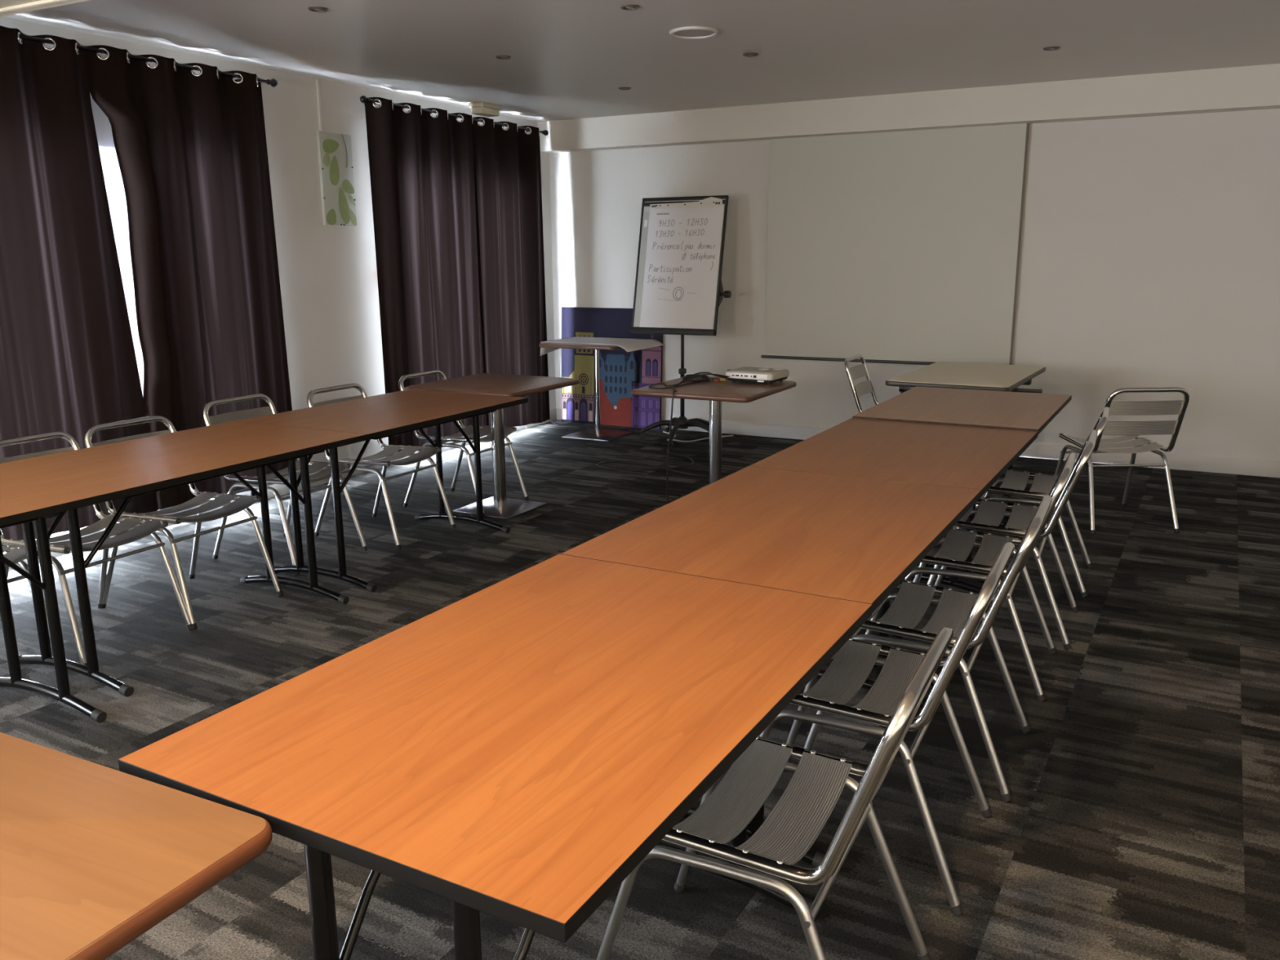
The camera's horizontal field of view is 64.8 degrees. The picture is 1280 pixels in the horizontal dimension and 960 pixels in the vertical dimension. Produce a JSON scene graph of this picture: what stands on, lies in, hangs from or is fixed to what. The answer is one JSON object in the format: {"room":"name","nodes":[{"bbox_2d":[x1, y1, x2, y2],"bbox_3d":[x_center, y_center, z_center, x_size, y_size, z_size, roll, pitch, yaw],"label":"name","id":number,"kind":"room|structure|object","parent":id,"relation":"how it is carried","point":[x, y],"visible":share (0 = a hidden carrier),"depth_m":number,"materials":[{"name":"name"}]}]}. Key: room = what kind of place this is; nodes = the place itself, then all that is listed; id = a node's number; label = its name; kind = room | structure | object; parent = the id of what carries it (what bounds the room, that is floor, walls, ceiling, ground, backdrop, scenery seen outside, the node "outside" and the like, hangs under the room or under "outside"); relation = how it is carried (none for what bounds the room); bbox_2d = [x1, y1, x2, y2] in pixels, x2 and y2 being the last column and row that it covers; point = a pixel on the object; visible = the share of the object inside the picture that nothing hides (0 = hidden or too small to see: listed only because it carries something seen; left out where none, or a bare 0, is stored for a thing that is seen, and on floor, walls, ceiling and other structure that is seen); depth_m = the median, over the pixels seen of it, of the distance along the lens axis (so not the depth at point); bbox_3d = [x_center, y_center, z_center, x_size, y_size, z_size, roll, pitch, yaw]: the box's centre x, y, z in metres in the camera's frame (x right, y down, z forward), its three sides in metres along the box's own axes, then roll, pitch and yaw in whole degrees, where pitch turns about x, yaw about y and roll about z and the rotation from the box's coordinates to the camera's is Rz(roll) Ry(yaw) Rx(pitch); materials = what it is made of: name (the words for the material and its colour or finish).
{"room":"meeting room","nodes":[
{"label":"meeting room","id":0,"kind":"room"},
{"bbox_2d":[0,17,555,568],"bbox_3d":[-3.444,-0.686,4.064,0.120,2.560,11.304,6,14,27],"label":"wall","id":1,"kind":"structure","parent":0,"point":[328,273],"depth_m":6.50,"materials":[{"name":"white paint"}]},
{"bbox_2d":[0,0,90,17],"bbox_3d":[-0.941,-0.955,-0.276,8.200,0.171,6.230,6,14,27],"label":"trim","id":2,"kind":"structure","parent":1,"relation":"attached to","point":[7,7],"depth_m":3.76,"materials":[{"name":"beige paint"}]},
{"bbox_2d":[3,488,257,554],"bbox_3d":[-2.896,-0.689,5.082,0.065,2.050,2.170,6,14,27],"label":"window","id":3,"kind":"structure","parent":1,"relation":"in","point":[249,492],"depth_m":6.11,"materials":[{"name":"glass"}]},
{"bbox_2d":[90,97,199,523],"bbox_3d":[-2.667,-0.850,5.356,0.016,2.200,0.620,6,14,27],"label":"window","id":4,"kind":"structure","parent":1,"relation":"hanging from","point":[113,182],"depth_m":5.20,"materials":[{"name":"white glass"}]},
{"bbox_2d":[19,34,277,87],"bbox_3d":[-2.771,-2.058,4.778,0.163,0.048,2.604,6,14,27],"label":"curtain rod","id":5,"kind":"object","parent":1,"relation":"attached to","point":[273,82],"visible":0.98,"depth_m":5.12,"materials":[{"name":"black paint"}]},
{"bbox_2d":[0,25,158,544],"bbox_3d":[-2.945,-0.832,4.568,0.084,2.359,1.454,6,14,27],"label":"curtain","id":6,"kind":"object","parent":5,"relation":"hanging from","point":[68,363],"visible":0.83,"depth_m":4.82,"materials":[{"name":"fabric"}]},
{"bbox_2d":[84,44,297,510],"bbox_3d":[-2.397,-1.063,5.591,0.084,2.364,1.088,6,14,27],"label":"curtain","id":7,"kind":"object","parent":5,"relation":"hanging from","point":[191,148],"visible":0.86,"depth_m":5.51,"materials":[{"name":"fabric"}]},
{"bbox_2d":[315,79,324,131],"bbox_3d":[-2.017,-2.360,6.354,0.016,0.310,0.028,6,14,27],"label":"duct","id":8,"kind":"object","parent":1,"relation":"attached to","point":[317,81],"visible":1,"depth_m":6.35,"materials":[{"name":"white paint"}]},
{"bbox_2d":[316,130,356,226],"bbox_3d":[-1.960,-1.945,6.534,0.027,0.576,0.286,6,14,27],"label":"picture","id":9,"kind":"object","parent":1,"relation":"attached to","point":[334,149],"visible":1,"depth_m":6.52,"materials":[{"name":"green fabric"}]},
{"bbox_2d":[266,408,556,498],"bbox_3d":[-1.556,-0.260,7.698,0.012,0.106,3.422,6,14,27],"label":"baseboard","id":10,"kind":"structure","parent":1,"relation":"attached to","point":[282,489],"depth_m":6.71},
{"bbox_2d":[360,95,548,135],"bbox_3d":[-1.333,-2.673,7.460,0.163,0.048,2.207,6,14,27],"label":"curtain rod","id":11,"kind":"object","parent":1,"relation":"attached to","point":[363,99],"visible":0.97,"depth_m":7.11,"materials":[{"name":"black paint"}]},
{"bbox_2d":[364,97,486,451],"bbox_3d":[-1.478,-1.439,7.309,0.084,2.399,1.170,6,14,27],"label":"curtain","id":12,"kind":"object","parent":11,"relation":"hanging from","point":[421,164],"visible":0.84,"depth_m":7.17,"materials":[{"name":"fabric"}]},
{"bbox_2d":[472,116,550,426],"bbox_3d":[-1.005,-1.623,8.194,0.084,2.434,0.947,6,14,27],"label":"curtain","id":13,"kind":"object","parent":11,"relation":"hanging from","point":[508,168],"visible":0.91,"depth_m":8.12,"materials":[{"name":"fabric"}]},
{"bbox_2d":[0,419,1279,959],"bbox_3d":[0.253,1.006,2.470,8.800,0.100,11.904,6,14,27],"label":"floor","id":14,"kind":"structure","parent":0,"point":[1140,820],"depth_m":3.26,"materials":[{"name":"carpet"}]},
{"bbox_2d":[1,544,66,658],"bbox_3d":[-2.487,0.331,3.571,0.612,0.793,0.479,6,14,27],"label":"bistro chair","id":15,"kind":"object","parent":14,"relation":"on","point":[15,554],"visible":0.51,"depth_m":3.63,"materials":[{"name":"metal"}]},
{"bbox_2d":[0,478,106,723],"bbox_3d":[-2.338,0.489,2.946,0.808,0.740,1.202,6,14,27],"label":"folding table","id":16,"kind":"object","parent":14,"relation":"on","point":[20,503],"visible":1,"depth_m":3.27,"materials":[{"name":"brown wood"}]},
{"bbox_2d":[0,431,191,666],"bbox_3d":[-2.190,0.244,3.947,0.612,0.793,0.479,6,14,27],"label":"bistro chair","id":17,"kind":"object","parent":14,"relation":"on","point":[147,527],"visible":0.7,"depth_m":3.97,"materials":[{"name":"metal"}]},
{"bbox_2d":[0,732,272,959],"bbox_3d":[-1.273,0.820,1.433,1.440,0.742,0.700,6,14,26],"label":"table","id":18,"kind":"object","parent":14,"relation":"on","point":[94,857],"visible":1,"depth_m":1.28,"materials":[{"name":"brown wood"}]},
{"bbox_2d":[84,415,283,630],"bbox_3d":[-1.969,0.154,4.339,0.612,0.793,0.479,6,14,27],"label":"bistro chair","id":19,"kind":"object","parent":14,"relation":"on","point":[202,499],"visible":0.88,"depth_m":4.33,"materials":[{"name":"metal"}]},
{"bbox_2d":[0,421,368,697],"bbox_3d":[-1.782,0.250,3.991,0.800,0.740,1.213,6,14,27],"label":"folding table","id":20,"kind":"object","parent":14,"relation":"on","point":[128,469],"visible":0.89,"depth_m":3.73,"materials":[{"name":"brown wood"}]},
{"bbox_2d":[202,393,368,575],"bbox_3d":[-1.775,-0.002,5.026,0.612,0.793,0.479,6,14,28],"label":"bistro chair","id":21,"kind":"object","parent":14,"relation":"on","point":[316,467],"visible":0.62,"depth_m":5.02,"materials":[{"name":"metal"}]},
{"bbox_2d":[306,382,456,550],"bbox_3d":[-1.397,-0.095,5.426,0.612,0.793,0.479,6,14,27],"label":"bistro chair","id":22,"kind":"object","parent":14,"relation":"on","point":[390,452],"visible":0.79,"depth_m":5.42,"materials":[{"name":"metal"}]},
{"bbox_2d":[235,389,528,592],"bbox_3d":[-1.220,0.010,5.039,0.800,0.740,1.205,6,14,27],"label":"folding table","id":23,"kind":"object","parent":14,"relation":"on","point":[395,413],"visible":0.84,"depth_m":4.78,"materials":[{"name":"brown wood"}]},
{"bbox_2d":[399,369,528,516],"bbox_3d":[-1.062,-0.238,6.050,0.612,0.793,0.479,6,14,27],"label":"bistro chair","id":24,"kind":"object","parent":14,"relation":"on","point":[486,431],"visible":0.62,"depth_m":6.05,"materials":[{"name":"metal"}]},
{"bbox_2d":[408,373,580,519],"bbox_3d":[-0.833,-0.199,5.928,0.730,0.752,0.730,6,14,28],"label":"pedestal table","id":25,"kind":"object","parent":14,"relation":"on","point":[498,506],"visible":0.93,"depth_m":5.89,"materials":[{"name":"brown wood"}]},
{"bbox_2d":[118,554,872,959],"bbox_3d":[-0.141,0.703,1.915,0.800,0.740,1.196,7,14,28],"label":"folding table","id":26,"kind":"object","parent":14,"relation":"on","point":[512,751],"visible":0.84,"depth_m":1.58,"materials":[{"name":"brown wood"}]},
{"bbox_2d":[549,419,580,426],"bbox_3d":[-0.730,-0.675,8.807,0.418,0.425,0.085,0,13,2],"label":"cable","id":27,"kind":"object","parent":14,"relation":"on","point":[549,420],"visible":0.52,"depth_m":8.85,"materials":[{"name":"grey plastic"}]},
{"bbox_2d":[538,342,633,441],"bbox_3d":[-0.351,-0.750,8.310,0.700,0.775,0.700,6,14,27],"label":"pedestal table","id":28,"kind":"object","parent":14,"relation":"on","point":[597,433],"visible":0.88,"depth_m":8.27,"materials":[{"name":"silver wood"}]},
{"bbox_2d":[540,336,664,355],"bbox_3d":[-0.327,-1.077,8.239,0.856,0.117,0.642,6,14,27],"label":"table top","id":29,"kind":"object","parent":28,"relation":"on","point":[628,344],"visible":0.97,"depth_m":8.21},
{"bbox_2d":[560,306,662,429],"bbox_3d":[-0.256,-0.983,8.781,0.997,1.015,0.078,6,14,27],"label":"panel","id":30,"kind":"object","parent":14,"relation":"on","point":[622,371],"visible":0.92,"depth_m":8.78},
{"bbox_2d":[595,443,724,477],"bbox_3d":[0.397,-0.141,7.316,1.159,0.009,1.004,6,14,27],"label":"cable","id":31,"kind":"object","parent":14,"relation":"on","point":[692,463],"visible":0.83,"depth_m":7.09,"materials":[{"name":"black plastic"}]},
{"bbox_2d":[629,195,731,447],"bbox_3d":[0.308,-1.256,7.959,0.794,1.904,0.672,6,14,27],"label":"flipchart","id":32,"kind":"object","parent":14,"relation":"on","point":[678,290],"visible":0.98,"depth_m":7.92,"materials":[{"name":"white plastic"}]},
{"bbox_2d":[666,372,727,503],"bbox_3d":[0.346,-0.207,5.796,0.249,0.812,0.723,4,14,20],"label":"power cable","id":33,"kind":"object","parent":14,"relation":"on","point":[690,376],"visible":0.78,"depth_m":5.56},
{"bbox_2d":[662,431,733,442],"bbox_3d":[0.404,-0.350,8.193,0.613,0.037,0.463,4,13,20],"label":"cable","id":34,"kind":"object","parent":14,"relation":"on","point":[663,431],"visible":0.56,"depth_m":8.12,"materials":[{"name":"plastic"}]},
{"bbox_2d":[631,373,796,484],"bbox_3d":[0.434,-0.191,5.797,0.710,0.774,0.760,6,14,28],"label":"pedestal table","id":35,"kind":"object","parent":14,"relation":"on","point":[717,393],"depth_m":5.69,"materials":[{"name":"brown wood"}]},
{"bbox_2d":[648,373,728,389],"bbox_3d":[0.254,-0.574,5.752,0.473,0.064,0.205,-7,14,-26],"label":"cable","id":36,"kind":"object","parent":35,"relation":"on","point":[679,384],"visible":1,"depth_m":5.73,"materials":[{"name":"black plastic"}]},
{"bbox_2d":[711,377,725,381],"bbox_3d":[0.454,-0.590,5.910,0.048,0.018,0.106,-9,15,-34],"label":"lead","id":37,"kind":"object","parent":35,"relation":"on","point":[714,379],"visible":1,"depth_m":5.89,"materials":[{"name":"plastic"}]},
{"bbox_2d":[725,366,789,384],"bbox_3d":[0.675,-0.607,5.852,0.315,0.074,0.254,7,15,31],"label":"projector","id":38,"kind":"object","parent":35,"relation":"on","point":[745,374],"visible":0.98,"depth_m":5.77,"materials":[{"name":"grey plastic"}]},
{"bbox_2d":[560,466,982,867],"bbox_3d":[0.442,0.469,2.938,0.795,0.740,1.197,7,14,28],"label":"folding table","id":39,"kind":"object","parent":14,"relation":"on","point":[854,539],"visible":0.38,"depth_m":2.71,"materials":[{"name":"brown wood"}]},
{"bbox_2d":[596,626,953,959],"bbox_3d":[0.251,0.666,1.982,0.612,0.793,0.479,6,14,26],"label":"bistro chair","id":40,"kind":"object","parent":14,"relation":"on","point":[816,784],"visible":0.78,"depth_m":1.90,"materials":[{"name":"metal"}]},
{"bbox_2d":[844,354,879,412],"bbox_3d":[1.713,-0.429,6.803,0.612,0.793,0.479,6,14,27],"label":"bistro chair","id":41,"kind":"object","parent":14,"relation":"on","point":[855,372],"visible":0.23,"depth_m":6.87,"materials":[{"name":"metal"}]},
{"bbox_2d":[725,542,1014,916],"bbox_3d":[0.572,0.539,2.534,0.612,0.793,0.479,6,14,26],"label":"bistro chair","id":42,"kind":"object","parent":14,"relation":"on","point":[851,665],"visible":0.69,"depth_m":2.40,"materials":[{"name":"metal"}]},
{"bbox_2d":[749,417,1038,691],"bbox_3d":[1.022,0.235,3.958,0.795,0.740,1.190,7,14,28],"label":"folding table","id":43,"kind":"object","parent":14,"relation":"on","point":[970,457],"visible":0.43,"depth_m":3.78,"materials":[{"name":"brown wood"}]},
{"bbox_2d":[804,494,1052,803],"bbox_3d":[0.855,0.432,3.004,0.612,0.793,0.479,6,14,26],"label":"bistro chair","id":44,"kind":"object","parent":14,"relation":"on","point":[913,600],"visible":0.63,"depth_m":2.91,"materials":[{"name":"metal"}]},
{"bbox_2d":[852,386,1071,587],"bbox_3d":[1.593,0.002,4.958,0.795,0.748,1.150,7,14,28],"label":"folding table","id":45,"kind":"object","parent":14,"relation":"on","point":[1018,411],"visible":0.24,"depth_m":4.75,"materials":[{"name":"brown wood"}]},
{"bbox_2d":[884,361,1045,475],"bbox_3d":[2.088,-0.293,6.264,0.826,0.736,1.200,7,15,30],"label":"table","id":46,"kind":"object","parent":14,"relation":"on","point":[948,375],"visible":0.54,"depth_m":6.03,"materials":[{"name":"laminate"}]},
{"bbox_2d":[870,452,1076,702],"bbox_3d":[1.192,0.292,3.615,0.612,0.793,0.479,6,14,26],"label":"bistro chair","id":47,"kind":"object","parent":14,"relation":"on","point":[957,544],"visible":0.52,"depth_m":3.52,"materials":[{"name":"metal"}]},
{"bbox_2d":[915,430,1097,650],"bbox_3d":[1.463,0.192,4.049,0.612,0.793,0.479,6,14,26],"label":"bistro chair","id":48,"kind":"object","parent":14,"relation":"on","point":[989,515],"visible":0.62,"depth_m":3.99,"materials":[{"name":"metal"}]},
{"bbox_2d":[946,407,1110,597],"bbox_3d":[1.779,0.060,4.623,0.612,0.793,0.479,6,14,26],"label":"bistro chair","id":49,"kind":"object","parent":14,"relation":"on","point":[1015,482],"visible":0.56,"depth_m":4.59,"materials":[{"name":"metal"}]},
{"bbox_2d":[1054,386,1189,534],"bbox_3d":[2.618,-0.153,5.545,0.479,0.793,0.612,-1,13,-1],"label":"bistro chair","id":50,"kind":"object","parent":14,"relation":"on","point":[1131,429],"visible":0.86,"depth_m":5.30,"materials":[{"name":"metal"}]},
{"bbox_2d":[4,0,1279,121],"bbox_3d":[0.233,-1.589,1.887,8.800,0.100,11.904,6,14,27],"label":"ceiling","id":51,"kind":"structure","parent":0,"point":[570,59],"depth_m":5.33,"materials":[{"name":"paint"}]},
{"bbox_2d":[307,6,328,12],"bbox_3d":[-1.448,-2.116,4.537,0.086,0.006,0.086,6,14,27],"label":"recessed light","id":52,"kind":"object","parent":51,"relation":"in","point":[315,9],"visible":1,"depth_m":4.53,"materials":[{"name":"silver metal"}]},
{"bbox_2d":[468,102,501,116],"bbox_3d":[-1.147,-2.744,7.473,0.125,0.076,0.235,6,14,27],"label":"emergency light","id":53,"kind":"object","parent":51,"relation":"attached to","point":[482,108],"visible":1,"depth_m":7.41,"materials":[{"name":"plastic"}]},
{"bbox_2d":[471,106,499,116],"bbox_3d":[-1.147,-2.729,7.477,0.105,0.046,0.215,6,14,27],"label":"diffuser","id":54,"kind":"object","parent":53,"relation":"attached to","point":[482,111],"depth_m":7.42,"materials":[{"name":"beige plastic"}]},
{"bbox_2d":[495,55,511,59],"bbox_3d":[-0.768,-2.377,5.671,0.086,0.006,0.086,6,14,27],"label":"recessed light","id":55,"kind":"object","parent":51,"relation":"in","point":[501,57],"visible":1,"depth_m":5.66,"materials":[{"name":"silver metal"}]},
{"bbox_2d":[617,87,631,89],"bbox_3d":[-0.103,-2.631,6.779,0.086,0.006,0.086,6,14,27],"label":"recessed light","id":56,"kind":"object","parent":51,"relation":"in","point":[619,88],"visible":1,"depth_m":6.77,"materials":[{"name":"silver metal"}]},
{"bbox_2d":[620,4,639,10],"bbox_3d":[-0.045,-2.129,4.545,0.086,0.006,0.086,6,14,27],"label":"recessed light","id":57,"kind":"object","parent":51,"relation":"in","point":[628,7],"visible":1,"depth_m":4.54,"materials":[{"name":"silver metal"}]},
{"bbox_2d":[669,26,718,39],"bbox_3d":[0.270,-2.245,5.065,0.246,0.013,0.246,6,14,27],"label":"ceiling speaker","id":58,"kind":"object","parent":51,"relation":"attached to","point":[690,32],"visible":1,"depth_m":5.05,"materials":[{"name":"white plastic"}]},
{"bbox_2d":[673,29,714,36],"bbox_3d":[0.270,-2.248,5.064,0.210,0.006,0.210,6,14,27],"label":"grille","id":59,"kind":"object","parent":58,"relation":"attached to","point":[677,33],"depth_m":5.07,"materials":[{"name":"white metal"}]},
{"bbox_2d":[742,52,758,56],"bbox_3d":[0.620,-2.383,5.652,0.086,0.006,0.086,6,14,27],"label":"recessed light","id":60,"kind":"object","parent":51,"relation":"in","point":[751,54],"visible":1,"depth_m":5.64,"materials":[{"name":"silver metal"}]},
{"bbox_2d":[1043,46,1059,50],"bbox_3d":[2.264,-2.373,5.549,0.086,0.006,0.086,6,14,27],"label":"recessed light","id":61,"kind":"object","parent":51,"relation":"in","point":[1050,48],"visible":1,"depth_m":5.54,"materials":[{"name":"silver metal"}]},
{"bbox_2d":[549,108,1279,462],"bbox_3d":[2.907,-1.429,7.148,8.600,2.560,0.200,6,14,27],"label":"wall","id":62,"kind":"structure","parent":0,"point":[1149,253],"depth_m":6.92,"materials":[{"name":"white paint"}]},
{"bbox_2d":[760,123,1029,366],"bbox_3d":[1.828,-1.701,7.508,1.930,1.712,0.025,6,14,27],"label":"projection screen","id":63,"kind":"object","parent":62,"relation":"attached to","point":[895,247],"visible":0.94,"depth_m":7.46,"materials":[{"name":"fabric"}]},
{"bbox_2d":[537,63,1279,153],"bbox_3d":[2.810,-2.525,6.729,8.200,0.238,0.180,6,14,27],"label":"beam","id":64,"kind":"structure","parent":62,"relation":"attached to","point":[1254,87],"depth_m":7.01,"materials":[{"name":"beige paint"}]},
{"bbox_2d":[555,408,1279,477],"bbox_3d":[2.867,-0.211,7.325,8.200,0.106,0.012,6,14,27],"label":"baseboard","id":65,"kind":"structure","parent":62,"relation":"attached to","point":[1176,461],"depth_m":7.08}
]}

